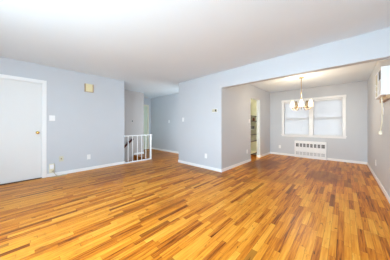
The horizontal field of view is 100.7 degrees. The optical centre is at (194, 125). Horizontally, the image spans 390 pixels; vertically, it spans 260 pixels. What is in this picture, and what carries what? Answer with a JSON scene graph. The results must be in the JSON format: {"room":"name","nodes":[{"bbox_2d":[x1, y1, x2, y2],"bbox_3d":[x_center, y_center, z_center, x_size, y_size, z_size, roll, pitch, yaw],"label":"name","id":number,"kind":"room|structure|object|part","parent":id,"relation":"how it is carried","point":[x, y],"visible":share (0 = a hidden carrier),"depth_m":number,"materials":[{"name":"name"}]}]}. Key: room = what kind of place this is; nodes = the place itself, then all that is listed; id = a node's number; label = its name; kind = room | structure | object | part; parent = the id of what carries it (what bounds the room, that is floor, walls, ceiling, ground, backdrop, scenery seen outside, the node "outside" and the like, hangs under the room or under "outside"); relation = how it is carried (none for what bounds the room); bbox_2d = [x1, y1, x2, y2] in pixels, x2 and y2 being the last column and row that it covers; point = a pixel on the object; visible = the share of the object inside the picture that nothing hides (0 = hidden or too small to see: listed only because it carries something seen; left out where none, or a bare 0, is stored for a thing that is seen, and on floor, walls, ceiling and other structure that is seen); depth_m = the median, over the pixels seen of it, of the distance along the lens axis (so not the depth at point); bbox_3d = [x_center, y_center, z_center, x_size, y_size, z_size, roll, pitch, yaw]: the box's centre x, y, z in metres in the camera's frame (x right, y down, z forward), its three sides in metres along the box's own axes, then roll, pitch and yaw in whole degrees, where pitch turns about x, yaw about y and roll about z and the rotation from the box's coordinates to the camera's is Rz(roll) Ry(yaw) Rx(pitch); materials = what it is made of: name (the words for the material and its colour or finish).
{"room":"empty living room","nodes":[
{"label":"empty living room","id":0,"kind":"room"},
{"bbox_2d":[0,57,123,173],"bbox_3d":[-3.327,1.220,3.546,0.120,5.040,3.500,0,0,43],"label":"wall","id":1,"kind":"structure","parent":0,"point":[85,123],"depth_m":3.96,"materials":[{"name":"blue paint"}]},
{"bbox_2d":[0,78,41,183],"bbox_3d":[-3.584,0.115,3.186,0.111,2.020,0.813,0,0,43],"label":"door","id":2,"kind":"structure","parent":1,"relation":"in","point":[20,101],"depth_m":3.27,"materials":[{"name":"white paint"}]},
{"bbox_2d":[0,177,41,184],"bbox_3d":[-3.623,1.133,3.222,0.125,0.014,0.813,0,0,43],"label":"trim","id":3,"kind":"structure","parent":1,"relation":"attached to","point":[40,177],"depth_m":3.25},
{"bbox_2d":[0,74,46,177],"bbox_3d":[-3.617,0.085,3.218,0.137,2.110,0.965,0,0,43],"label":"trim","id":4,"kind":"structure","parent":1,"relation":"attached to","point":[2,76],"depth_m":3.49,"materials":[{"name":"white wood"}]},
{"bbox_2d":[49,163,53,172],"bbox_3d":[-3.170,0.955,3.576,0.070,0.200,0.090,0,0,43],"label":"junction box","id":5,"kind":"object","parent":1,"relation":"attached to","point":[51,166],"visible":1,"depth_m":3.57,"materials":[{"name":"beige plastic"}]},
{"bbox_2d":[49,115,54,120],"bbox_3d":[-3.183,-0.160,3.600,0.018,0.120,0.100,0,0,43],"label":"light switch","id":6,"kind":"object","parent":1,"relation":"attached to","point":[51,117],"visible":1,"depth_m":3.59,"materials":[{"name":"white plastic"}]},
{"bbox_2d":[47,161,124,176],"bbox_3d":[-3.317,1.103,3.547,0.134,0.075,3.514,0,0,43],"label":"baseboard","id":7,"kind":"structure","parent":1,"relation":"attached to","point":[123,162],"depth_m":4.03,"materials":[{"name":"white wood"}]},
{"bbox_2d":[84,83,93,92],"bbox_3d":[-2.690,-0.945,4.102,0.062,0.200,0.190,0,0,43],"label":"door chime","id":8,"kind":"object","parent":1,"relation":"attached to","point":[87,87],"visible":1,"depth_m":4.07,"materials":[{"name":"beige plastic"}]},
{"bbox_2d":[124,90,143,161],"bbox_3d":[-3.799,1.220,4.716,0.120,5.040,4.980,0,0,43],"label":"wall","id":9,"kind":"structure","parent":0,"point":[133,101],"depth_m":6.19,"materials":[{"name":"grey paint"}]},
{"bbox_2d":[144,98,150,149],"bbox_3d":[-2.504,-0.080,7.549,0.120,2.440,1.180,0,0,43],"label":"wall","id":10,"kind":"structure","parent":0,"point":[147,101],"depth_m":7.79,"materials":[{"name":"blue paint"}]},
{"bbox_2d":[144,106,146,148],"bbox_3d":[-2.510,0.120,7.429,0.035,2.020,0.675,0,0,43],"label":"door","id":11,"kind":"structure","parent":10,"relation":"in","point":[145,107],"depth_m":7.60,"materials":[{"name":"green paint"}]},
{"bbox_2d":[144,105,148,148],"bbox_3d":[-2.482,0.085,7.448,0.050,2.110,0.780,0,0,43],"label":"trim","id":12,"kind":"structure","parent":10,"relation":"attached to","point":[144,105],"depth_m":7.66,"materials":[{"name":"beige paint"}]},
{"bbox_2d":[151,93,178,151],"bbox_3d":[-0.899,-0.080,6.789,3.270,2.440,0.120,0,0,43],"label":"wall","id":13,"kind":"structure","parent":0,"point":[165,135],"depth_m":7.07,"materials":[{"name":"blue paint"}]},
{"bbox_2d":[151,147,178,153],"bbox_3d":[-0.989,1.103,6.781,3.150,0.075,0.014,0,0,43],"label":"baseboard","id":14,"kind":"structure","parent":13,"relation":"attached to","point":[151,147],"depth_m":7.05,"materials":[{"name":"white wood"}]},
{"bbox_2d":[0,149,389,259],"bbox_3d":[-0.507,1.240,4.169,7.800,0.200,8.640,0,0,43],"label":"floor","id":15,"kind":"structure","parent":0,"point":[270,206],"depth_m":2.09,"materials":[{"name":"brown wood"}]},
{"bbox_2d":[124,134,151,163],"bbox_3d":[-1.773,0.723,5.127,0.050,0.835,0.930,0,0,43],"label":"stair railing","id":16,"kind":"object","parent":15,"relation":"on","point":[137,160],"visible":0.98,"depth_m":5.08,"materials":[{"name":"white wood"}]},
{"bbox_3d":[-1.796,1.123,5.103,0.040,0.035,0.835,0,0,43],"label":"rail","id":17,"kind":"part","parent":16,"relation":"part of","materials":[{"name":"white wood"}]},
{"bbox_2d":[294,140,326,159],"bbox_3d":[3.973,0.848,5.592,0.905,0.585,0.069,0,0,43],"label":"radiator cover","id":18,"kind":"object","parent":15,"relation":"on","point":[304,149],"visible":0.99,"depth_m":5.55,"materials":[{"name":"white metal"}]},
{"bbox_2d":[296,143,324,148],"bbox_3d":[3.970,0.705,5.589,0.835,0.140,0.036,0,0,43],"label":"grille","id":19,"kind":"object","parent":18,"relation":"attached to","point":[298,145],"depth_m":5.57,"materials":[{"name":"grey metal"}]},
{"bbox_2d":[296,151,324,156],"bbox_3d":[3.970,0.993,5.589,0.835,0.125,0.036,0,0,43],"label":"grille","id":20,"kind":"object","parent":18,"relation":"attached to","point":[298,153],"depth_m":5.57,"materials":[{"name":"grey metal"}]},
{"bbox_2d":[0,0,389,98],"bbox_3d":[-0.507,-1.375,4.169,7.800,0.150,8.640,0,0,43],"label":"ceiling","id":21,"kind":"structure","parent":0,"point":[153,47],"depth_m":2.29,"materials":[{"name":"white paint"}]},
{"bbox_2d":[292,77,310,110],"bbox_3d":[2.882,-0.856,4.361,0.516,0.887,0.516,0,0,43],"label":"chandelier","id":22,"kind":"object","parent":21,"relation":"hanging from","point":[301,102],"visible":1,"depth_m":4.37,"materials":[{"name":"gold metal"}]},
{"bbox_2d":[224,84,269,167],"bbox_3d":[1.832,-0.080,5.303,0.120,2.440,3.400,0,0,43],"label":"wall","id":23,"kind":"structure","parent":0,"point":[237,99],"depth_m":4.79,"materials":[{"name":"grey paint"}]},
{"bbox_2d":[222,152,269,171],"bbox_3d":[1.792,1.103,5.249,0.134,0.075,3.506,0,0,43],"label":"baseboard","id":24,"kind":"structure","parent":23,"relation":"attached to","point":[262,155],"depth_m":4.62,"materials":[{"name":"white wood"}]},
{"bbox_2d":[251,99,256,154],"bbox_3d":[1.824,-0.080,5.855,0.640,2.440,1.520,0,0,43],"label":"wall","id":25,"kind":"structure","parent":0,"point":[253,102],"depth_m":6.29,"materials":[{"name":"beige paint"}]},
{"bbox_2d":[178,27,389,171],"bbox_3d":[1.088,-0.080,3.586,4.264,2.440,0.134,0,0,43],"label":"wall","id":26,"kind":"structure","parent":0,"point":[201,132],"depth_m":3.87,"materials":[{"name":"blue paint"}]},
{"bbox_2d":[270,81,366,161],"bbox_3d":[4.024,-0.080,5.696,2.810,2.440,0.150,0,0,43],"label":"wall","id":27,"kind":"structure","parent":0,"point":[354,147],"depth_m":5.11,"materials":[{"name":"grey paint"}]},
{"bbox_2d":[281,95,345,135],"bbox_3d":[4.000,-0.305,5.599,1.825,1.290,0.026,0,0,43],"label":"trim","id":28,"kind":"structure","parent":27,"relation":"attached to","point":[335,96],"depth_m":5.55,"materials":[{"name":"white wood"}]},
{"bbox_2d":[281,134,346,138],"bbox_3d":[3.990,0.378,5.588,1.845,0.075,0.055,0,0,43],"label":"trim","id":29,"kind":"structure","parent":27,"relation":"attached to","point":[292,135],"depth_m":5.47,"materials":[{"name":"white wood"}]},
{"bbox_2d":[270,152,366,164],"bbox_3d":[4.008,1.103,5.599,2.676,0.075,0.014,0,0,43],"label":"baseboard","id":30,"kind":"structure","parent":27,"relation":"attached to","point":[331,159],"depth_m":5.10,"materials":[{"name":"white wood"}]},
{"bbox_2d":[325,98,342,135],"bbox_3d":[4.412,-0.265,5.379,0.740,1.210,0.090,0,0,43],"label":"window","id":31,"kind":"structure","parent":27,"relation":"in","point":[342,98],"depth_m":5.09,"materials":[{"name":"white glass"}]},
{"bbox_2d":[314,98,341,135],"bbox_3d":[4.358,-0.265,5.320,0.724,1.204,0.050,0,0,43],"label":"window blind","id":32,"kind":"object","parent":31,"relation":"attached to","point":[327,114],"visible":0.97,"depth_m":5.30,"materials":[{"name":"white fabric"}]},
{"bbox_3d":[4.361,-0.846,5.324,0.724,0.042,0.040,0,0,43],"label":"head rail","id":33,"kind":"part","parent":32,"relation":"part of","materials":[{"name":"white plastic"}]},
{"bbox_2d":[367,59,389,196],"bbox_3d":[2.318,-0.080,1.664,0.150,2.440,8.390,0,0,43],"label":"wall","id":34,"kind":"structure","parent":0,"point":[378,146],"depth_m":3.19,"materials":[{"name":"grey paint"}]},
{"bbox_2d":[367,162,389,202],"bbox_3d":[2.207,1.103,1.665,0.014,0.075,8.240,0,0,43],"label":"baseboard","id":35,"kind":"structure","parent":34,"relation":"attached to","point":[368,165],"depth_m":2.94,"materials":[{"name":"white wood"}]},
{"bbox_2d":[375,65,389,134],"bbox_3d":[2.981,-0.357,2.576,0.112,1.020,0.670,0,0,43],"label":"air conditioner","id":36,"kind":"object","parent":34,"relation":"attached to","point":[382,78],"visible":1,"depth_m":2.41,"materials":[{"name":"white plastic"}]},
{"bbox_3d":[3.057,-0.662,2.710,0.011,0.370,0.250,0,0,43],"label":"control panel","id":37,"kind":"part","parent":36,"relation":"part of","materials":[{"name":"beige plastic"}]},
{"bbox_3d":[2.973,-0.168,2.575,0.265,0.552,0.027,0,0,-43],"label":"power cord","id":38,"kind":"part","parent":36,"relation":"part of","materials":[{"name":"white plastic"}]},
{"bbox_3d":[3.765,-0.265,5.975,0.780,1.210,0.090,0,0,43],"label":"window","id":39,"kind":"structure","parent":0,"visible":0},
{"bbox_2d":[285,101,308,134],"bbox_3d":[3.711,-0.265,5.917,0.764,1.204,0.050,0,0,43],"label":"window blind","id":40,"kind":"object","parent":39,"relation":"attached to","point":[296,122],"visible":0.9,"depth_m":5.90,"materials":[{"name":"white fabric"}]}
]}

